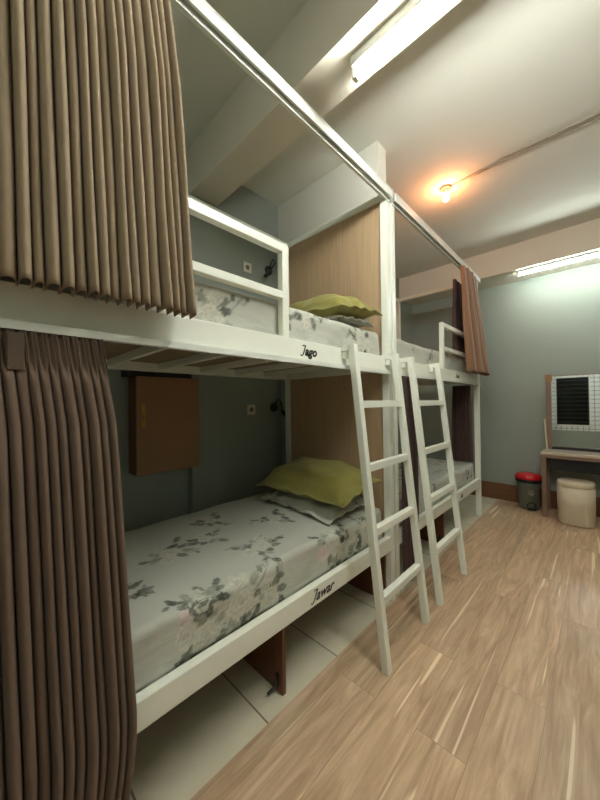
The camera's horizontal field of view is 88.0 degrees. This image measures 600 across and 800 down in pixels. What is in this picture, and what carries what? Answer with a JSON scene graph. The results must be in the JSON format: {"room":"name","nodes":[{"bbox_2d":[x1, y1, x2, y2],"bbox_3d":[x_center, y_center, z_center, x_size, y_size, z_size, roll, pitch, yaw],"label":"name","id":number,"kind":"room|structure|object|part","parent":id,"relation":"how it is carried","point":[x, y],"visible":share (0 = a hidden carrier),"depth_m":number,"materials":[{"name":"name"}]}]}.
{"room":"dormitory","nodes":[
{"label":"dormitory","id":0,"kind":"room"},
{"bbox_2d":[108,185,412,531],"bbox_3d":[-0.403,-0.207,2.740,0.100,3.200,6.280,-1,-1,44],"label":"wall","id":1,"kind":"structure","parent":0,"point":[252,443],"depth_m":2.56,"materials":[{"name":"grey paint"}]},
{"bbox_2d":[121,370,198,475],"bbox_3d":[-0.895,0.132,2.027,0.172,0.650,0.440,-1,-1,44],"label":"upper cabinet","id":2,"kind":"object","parent":1,"relation":"attached to","point":[163,408],"visible":0.92,"depth_m":1.96,"materials":[{"name":"brown laminate"}]},
{"bbox_2d":[121,370,191,378],"bbox_3d":[-0.927,-0.168,2.030,0.130,0.049,0.400,-1,-1,44],"label":"shelf","id":3,"kind":"object","parent":2,"relation":"attached to","point":[124,373],"depth_m":1.94,"materials":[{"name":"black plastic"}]},
{"bbox_2d":[188,193,224,513],"bbox_3d":[-0.698,-0.068,2.316,0.060,2.820,0.260,-1,-1,44],"label":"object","id":4,"kind":"structure","parent":1,"relation":"attached to","point":[206,480],"depth_m":2.30,"materials":[{"name":"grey paint"}]},
{"bbox_2d":[243,261,251,273],"bbox_3d":[-0.446,-1.123,2.635,0.012,0.084,0.084,-1,-1,44],"label":"wall socket","id":5,"kind":"object","parent":1,"relation":"attached to","point":[247,268],"visible":1,"depth_m":2.63,"materials":[{"name":"beige plastic"}]},
{"bbox_2d":[247,405,254,414],"bbox_3d":[-0.414,0.082,2.640,0.012,0.084,0.084,-1,-1,44],"label":"wall socket","id":6,"kind":"object","parent":1,"relation":"attached to","point":[250,408],"visible":1,"depth_m":2.63,"materials":[{"name":"beige plastic"}]},
{"bbox_2d":[264,259,275,277],"bbox_3d":[-0.279,-1.156,2.749,0.095,0.198,0.152,-1,-1,44],"label":"reading lamp","id":7,"kind":"object","parent":1,"relation":"attached to","point":[268,269],"visible":1,"depth_m":2.75,"materials":[{"name":"black plastic"}]},
{"bbox_2d":[270,398,284,415],"bbox_3d":[-0.183,0.074,2.820,0.095,0.188,0.151,-1,-1,44],"label":"reading lamp","id":8,"kind":"object","parent":1,"relation":"attached to","point":[273,406],"visible":0.93,"depth_m":2.80,"materials":[{"name":"black plastic"}]},
{"bbox_2d":[281,380,285,464],"bbox_3d":[-0.096,-0.039,2.916,0.090,2.760,0.140,-1,-1,44],"label":"trim","id":9,"kind":"structure","parent":1,"relation":"attached to","point":[283,425],"depth_m":2.87,"materials":[{"name":"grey paint"}]},
{"bbox_2d":[278,141,385,242],"bbox_3d":[0.212,-1.621,2.588,1.040,0.390,0.120,-1,-1,44],"label":"beam","id":10,"kind":"structure","parent":1,"relation":"attached to","point":[341,190],"depth_m":2.49,"materials":[{"name":"paint"}]},
{"bbox_2d":[130,494,599,799],"bbox_3d":[1.051,1.336,1.337,3.890,0.050,6.280,-1,-1,44],"label":"floor","id":11,"kind":"structure","parent":0,"point":[497,697],"depth_m":1.37,"materials":[{"name":"brown wood"}]},
{"bbox_2d":[0,0,395,733],"bbox_3d":[-0.453,-0.028,1.669,1.030,2.721,2.090,-1,-1,44],"label":"bunk bed","id":12,"kind":"object","parent":11,"relation":"on","point":[349,254],"visible":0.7,"depth_m":1.55,"materials":[{"name":"white paint"}]},
{"bbox_2d":[0,319,136,799],"bbox_3d":[-0.653,0.510,0.678,0.086,1.401,0.550,-1,-1,44],"label":"curtain","id":13,"kind":"object","parent":12,"relation":"hanging from","point":[68,707],"visible":1,"depth_m":0.75,"materials":[{"name":"brown fabric"}]},
{"bbox_2d":[0,0,196,318],"bbox_3d":[-0.586,-0.802,0.756,0.111,1.085,0.678,-1,-1,44],"label":"curtain","id":14,"kind":"object","parent":12,"relation":"hanging from","point":[94,184],"visible":1,"depth_m":0.79,"materials":[{"name":"beige fabric"}]},
{"bbox_2d":[0,276,379,354],"bbox_3d":[-0.464,-0.347,1.679,0.907,0.206,1.970,-1,-1,44],"label":"mattress","id":15,"kind":"object","parent":12,"relation":"on","point":[215,304],"visible":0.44,"depth_m":1.33,"materials":[{"name":"fabric"}]},
{"bbox_2d":[323,315,374,327],"bbox_3d":[0.142,-0.506,2.116,0.600,0.097,0.380,-1,-1,43],"label":"pillow","id":16,"kind":"object","parent":15,"relation":"on","point":[351,321],"visible":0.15,"depth_m":1.91,"materials":[{"name":"fabric"}]},
{"bbox_2d":[289,294,382,319],"bbox_3d":[0.141,-0.594,2.118,0.420,0.205,0.701,0,-1,-44],"label":"pillow","id":17,"kind":"object","parent":16,"relation":"on","point":[324,305],"visible":0.52,"depth_m":1.89,"materials":[{"name":"yellow fabric"}]},
{"bbox_3d":[-0.122,-0.236,1.348,0.038,0.092,1.990,-1,-1,44],"label":"rail","id":18,"kind":"part","parent":12,"relation":"part of","materials":[{"name":"white paint"}]},
{"bbox_3d":[-0.810,-0.205,2.014,0.038,0.062,1.990,-1,-1,44],"label":"rail","id":19,"kind":"part","parent":12,"relation":"part of","materials":[{"name":"white paint"}]},
{"bbox_3d":[-0.821,-1.352,2.023,0.040,0.045,1.990,-1,-1,44],"label":"rail","id":20,"kind":"part","parent":12,"relation":"part of","materials":[{"name":"white paint"}]},
{"bbox_3d":[-0.439,-0.484,1.026,0.034,0.425,1.085,-1,-1,44],"label":"guard rail","id":21,"kind":"part","parent":12,"relation":"part of","materials":[{"name":"white paint"}]},
{"bbox_2d":[124,491,381,692],"bbox_3d":[-0.449,0.827,1.667,0.907,0.216,1.970,-1,-1,44],"label":"mattress","id":22,"kind":"object","parent":12,"relation":"on","point":[195,579],"visible":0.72,"depth_m":1.40,"materials":[{"name":"fabric"}]},
{"bbox_2d":[259,489,363,525],"bbox_3d":[0.089,0.668,2.163,0.420,0.108,0.680,0,-1,-43],"label":"pillow","id":23,"kind":"object","parent":22,"relation":"on","point":[326,513],"visible":0.48,"depth_m":1.97,"materials":[{"name":"fabric"}]},
{"bbox_2d":[256,456,380,508],"bbox_3d":[0.113,0.527,2.149,0.741,0.225,0.456,-1,-1,41],"label":"pillow","id":24,"kind":"object","parent":23,"relation":"on","point":[333,482],"visible":0.96,"depth_m":1.99,"materials":[{"name":"yellow fabric"}]},
{"bbox_3d":[-0.107,0.945,1.336,0.038,0.090,1.990,-1,-1,44],"label":"rail","id":25,"kind":"part","parent":12,"relation":"part of","materials":[{"name":"white paint"}]},
{"bbox_3d":[-0.408,1.158,1.725,0.938,0.349,0.020,-1,-1,44],"label":"support panel","id":26,"kind":"part","parent":12,"relation":"part of","materials":[{"name":"brown wood"}]},
{"bbox_3d":[-0.130,-1.366,1.355,0.017,0.048,1.990,-1,-1,44],"label":"rail","id":27,"kind":"part","parent":12,"relation":"part of","materials":[{"name":"white metal"}]},
{"bbox_3d":[-0.096,-0.018,2.743,0.050,2.715,0.050,-1,-1,44],"label":"post","id":28,"kind":"part","parent":12,"relation":"part of","materials":[{"name":"white paint"}]},
{"bbox_3d":[0.243,-0.214,2.414,0.900,0.062,0.040,-1,-1,44],"label":"rail","id":29,"kind":"part","parent":12,"relation":"part of","materials":[{"name":"white paint"}]},
{"bbox_3d":[0.229,-1.361,2.426,0.900,0.045,0.040,-1,-1,44],"label":"rail","id":30,"kind":"part","parent":12,"relation":"part of","materials":[{"name":"white paint"}]},
{"bbox_3d":[0.237,-0.792,2.422,0.900,1.093,0.018,-1,-1,44],"label":"head panel","id":31,"kind":"part","parent":12,"relation":"part of","materials":[{"name":"brown wood"}]},
{"bbox_3d":[0.252,0.377,2.410,0.900,1.120,0.018,-1,-1,44],"label":"head panel","id":32,"kind":"part","parent":12,"relation":"part of","materials":[{"name":"brown wood"}]},
{"bbox_3d":[0.228,1.157,2.383,0.938,0.349,0.020,-1,-1,44],"label":"support panel","id":33,"kind":"part","parent":12,"relation":"part of","materials":[{"name":"brown wood"}]},
{"bbox_3d":[0.587,-0.033,2.082,0.050,2.715,0.050,-1,-1,44],"label":"post","id":34,"kind":"part","parent":12,"relation":"part of","materials":[{"name":"white metal"}]},
{"bbox_2d":[337,343,429,675],"bbox_3d":[0.487,0.514,1.770,0.284,1.620,0.506,-1,-1,44],"label":"ladder","id":35,"kind":"object","parent":11,"relation":"on","point":[382,597],"visible":1,"depth_m":1.63,"materials":[{"name":"white paint"}]},
{"bbox_2d":[399,357,467,605],"bbox_3d":[0.979,0.513,2.279,0.284,1.620,0.529,-1,-1,44],"label":"ladder","id":36,"kind":"object","parent":11,"relation":"on","point":[436,548],"visible":0.99,"depth_m":2.13,"materials":[{"name":"white metal"}]},
{"bbox_2d":[390,193,481,596],"bbox_3d":[1.005,-0.030,3.177,1.030,2.721,2.075,-1,-1,44],"label":"bunk bed","id":37,"kind":"object","parent":11,"relation":"on","point":[424,377],"visible":0.42,"depth_m":2.79,"materials":[{"name":"white paint"}]},
{"bbox_3d":[0.632,-0.033,2.129,0.050,2.715,0.050,-1,-1,44],"label":"post","id":38,"kind":"part","parent":37,"relation":"part of","materials":[{"name":"white metal"}]},
{"bbox_3d":[1.357,-0.020,4.245,0.050,2.715,0.050,-1,-1,44],"label":"post","id":39,"kind":"part","parent":37,"relation":"part of","materials":[{"name":"white paint"}]},
{"bbox_2d":[401,376,418,572],"bbox_3d":[0.785,0.520,2.205,0.036,1.376,0.220,-1,-1,44],"label":"curtain","id":40,"kind":"object","parent":37,"relation":"hanging from","point":[408,552],"visible":0.48,"depth_m":2.18,"materials":[{"name":"brown fabric"}]},
{"bbox_3d":[1.328,-1.368,2.863,0.017,0.048,1.975,-1,-1,44],"label":"rail","id":41,"kind":"part","parent":37,"relation":"part of","materials":[{"name":"white metal"}]},
{"bbox_3d":[1.682,-1.363,3.929,0.900,0.045,0.040,-1,-1,44],"label":"rail","id":42,"kind":"part","parent":37,"relation":"part of","materials":[{"name":"white paint"}]},
{"bbox_3d":[0.971,1.156,3.152,0.938,0.349,0.020,-1,-1,44],"label":"support panel","id":43,"kind":"part","parent":37,"relation":"part of","materials":[{"name":"brown wood"}]},
{"bbox_2d":[396,338,471,373],"bbox_3d":[0.993,-0.350,3.185,0.907,0.206,1.920,-1,-1,44],"label":"mattress","id":44,"kind":"object","parent":37,"relation":"on","point":[421,355],"visible":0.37,"depth_m":2.62,"materials":[{"name":"fabric"}]},
{"bbox_2d":[398,457,473,525],"bbox_3d":[1.007,0.825,3.173,0.907,0.216,1.920,-1,-1,44],"label":"mattress","id":45,"kind":"object","parent":37,"relation":"on","point":[437,469],"visible":0.22,"depth_m":3.12,"materials":[{"name":"fabric"}]},
{"bbox_3d":[1.336,-0.238,2.856,0.038,0.092,1.975,-1,-1,44],"label":"rail","id":46,"kind":"part","parent":37,"relation":"part of","materials":[{"name":"white paint"}]},
{"bbox_3d":[1.351,0.943,2.844,0.038,0.090,1.975,-1,-1,44],"label":"rail","id":47,"kind":"part","parent":37,"relation":"part of","materials":[{"name":"white paint"}]},
{"bbox_3d":[1.696,-0.216,3.917,0.900,0.062,0.040,-1,-1,44],"label":"rail","id":48,"kind":"part","parent":37,"relation":"part of","materials":[{"name":"white paint"}]},
{"bbox_3d":[1.642,-0.487,3.179,0.034,0.425,1.085,-1,-1,44],"label":"guard rail","id":49,"kind":"part","parent":37,"relation":"part of","materials":[{"name":"white paint"}]},
{"bbox_2d":[452,279,465,359],"bbox_3d":[1.747,-0.867,3.373,0.061,0.820,0.440,-1,-1,44],"label":"curtain","id":50,"kind":"object","parent":37,"relation":"hanging from","point":[458,343],"visible":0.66,"depth_m":3.28,"materials":[{"name":"brown fabric"}]},
{"bbox_2d":[452,385,472,461],"bbox_3d":[1.859,0.269,3.585,0.224,0.870,0.066,-1,-1,44],"label":"curtain","id":51,"kind":"object","parent":37,"relation":"hanging from","point":[462,443],"visible":1,"depth_m":3.57,"materials":[{"name":"brown fabric"}]},
{"bbox_2d":[460,265,489,375],"bbox_3d":[1.876,-0.811,3.276,0.148,1.075,0.691,-1,-1,44],"label":"curtain","id":52,"kind":"object","parent":37,"relation":"hanging from","point":[474,337],"visible":1,"depth_m":3.12,"materials":[{"name":"fabric"}]},
{"bbox_3d":[2.039,-0.035,3.585,0.050,2.715,0.050,-1,-1,44],"label":"post","id":53,"kind":"part","parent":37,"relation":"part of","materials":[{"name":"white metal"}]},
{"bbox_2d":[514,471,541,510],"bbox_3d":[2.788,1.098,3.786,0.288,0.434,0.291,-1,-1,44],"label":"pedal bin","id":54,"kind":"object","parent":11,"relation":"on","point":[528,483],"visible":0.98,"depth_m":3.70,"materials":[{"name":"grey plastic"}]},
{"bbox_3d":[2.787,0.917,3.789,0.288,0.072,0.288,-1,-1,44],"label":"lid","id":55,"kind":"part","parent":54,"relation":"part of","materials":[{"name":"red plastic"}]},
{"bbox_2d":[541,448,599,516],"bbox_3d":[3.054,0.943,3.454,0.550,0.730,0.390,-1,-1,44],"label":"vanity desk","id":56,"kind":"object","parent":11,"relation":"on","point":[587,462],"visible":0.99,"depth_m":3.42,"materials":[{"name":"beige wood"}]},
{"bbox_3d":[2.760,0.963,3.509,0.040,0.700,0.040,-1,-1,44],"label":"leg","id":57,"kind":"part","parent":56,"relation":"part of","materials":[{"name":"beige wood"}]},
{"bbox_3d":[2.996,0.962,3.753,0.040,0.700,0.040,-1,-1,44],"label":"leg","id":58,"kind":"part","parent":56,"relation":"part of","materials":[{"name":"beige wood"}]},
{"bbox_2d":[544,373,599,451],"bbox_3d":[3.136,0.136,3.536,0.571,0.885,0.093,-1,-1,44],"label":"vanity mirror","id":59,"kind":"object","parent":56,"relation":"on","point":[572,401],"visible":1,"depth_m":3.57,"materials":[{"name":"clear glass"}]},
{"bbox_3d":[2.985,0.179,3.723,0.050,0.795,0.030,-1,-1,44],"label":"frame post","id":60,"kind":"part","parent":59,"relation":"part of","materials":[{"name":"beige wood"}]},
{"bbox_3d":[3.183,0.563,3.531,0.510,0.030,0.024,-1,-1,44],"label":"frame rail","id":61,"kind":"part","parent":59,"relation":"part of","materials":[{"name":"beige wood"}]},
{"bbox_2d":[557,477,595,528],"bbox_3d":[2.945,1.084,3.316,0.310,0.449,0.310,-1,-1,44],"label":"stool","id":62,"kind":"object","parent":11,"relation":"on","point":[576,498],"visible":1,"depth_m":3.20,"materials":[{"name":"beige leather"}]},
{"bbox_3d":[2.943,0.886,3.318,0.310,0.053,0.310,-1,-1,44],"label":"seat","id":63,"kind":"part","parent":62,"relation":"part of","materials":[{"name":"beige plastic"}]},
{"bbox_2d":[170,0,599,278],"bbox_3d":[1.012,-1.889,1.370,4.090,0.100,6.480,-1,-1,44],"label":"ceiling","id":64,"kind":"structure","parent":0,"point":[488,80],"depth_m":2.00,"materials":[{"name":"paint"}]},
{"bbox_2d":[186,0,460,205],"bbox_3d":[0.644,-1.673,0.985,3.890,0.330,0.215,-1,-1,44],"label":"beam","id":65,"kind":"structure","parent":64,"relation":"attached to","point":[313,53],"depth_m":1.56,"materials":[{"name":"paint"}]},
{"bbox_2d":[351,0,451,82],"bbox_3d":[0.692,-1.462,0.936,1.260,0.094,0.056,-1,-1,44],"label":"fluorescent light","id":66,"kind":"object","parent":65,"relation":"attached to","point":[414,14],"visible":1,"depth_m":1.23,"materials":[{"name":"glowing white light tube"},{"name":"white painted metal"}]},
{"bbox_2d":[440,184,451,201],"bbox_3d":[1.256,-1.770,2.678,0.094,0.115,0.094,-1,-1,44],"label":"bulb","id":67,"kind":"object","parent":64,"relation":"attached to","point":[444,189],"visible":1,"depth_m":2.66,"materials":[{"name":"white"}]},
{"bbox_3d":[1.256,-1.743,2.677,0.052,0.060,0.052,-1,-1,44],"label":"bulb","id":68,"kind":"part","parent":67,"relation":"part of","materials":[{"name":"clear glass"}]},
{"bbox_2d":[452,111,599,185],"bbox_3d":[2.229,-1.842,1.721,2.632,0.018,0.102,-1,-1,43],"label":"cable","id":69,"kind":"object","parent":64,"relation":"attached to","point":[597,113],"visible":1,"depth_m":2.23,"materials":[{"name":"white plastic"}]},
{"bbox_2d":[412,262,599,496],"bbox_3d":[3.249,-0.242,3.646,4.090,3.200,0.100,-1,-1,44],"label":"wall","id":70,"kind":"structure","parent":0,"point":[535,328],"depth_m":3.98,"materials":[{"name":"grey paint"}]},
{"bbox_2d":[399,218,599,305],"bbox_3d":[3.040,-1.688,3.464,3.890,0.307,0.450,-1,-1,44],"label":"beam","id":71,"kind":"structure","parent":70,"relation":"attached to","point":[498,267],"depth_m":3.70,"materials":[{"name":"paint"}]},
{"bbox_2d":[516,250,599,276],"bbox_3d":[2.996,-1.503,3.270,1.190,0.066,0.036,-1,-1,44],"label":"fluorescent light","id":72,"kind":"object","parent":71,"relation":"attached to","point":[519,272],"visible":1,"depth_m":3.40,"materials":[{"name":"white"}]},
{"bbox_2d":[470,480,599,516],"bbox_3d":[3.225,1.202,3.589,3.890,0.218,0.018,-1,-1,44],"label":"baseboard","id":73,"kind":"structure","parent":70,"relation":"attached to","point":[495,490],"depth_m":4.08,"materials":[{"name":"brown wood"}]}
]}

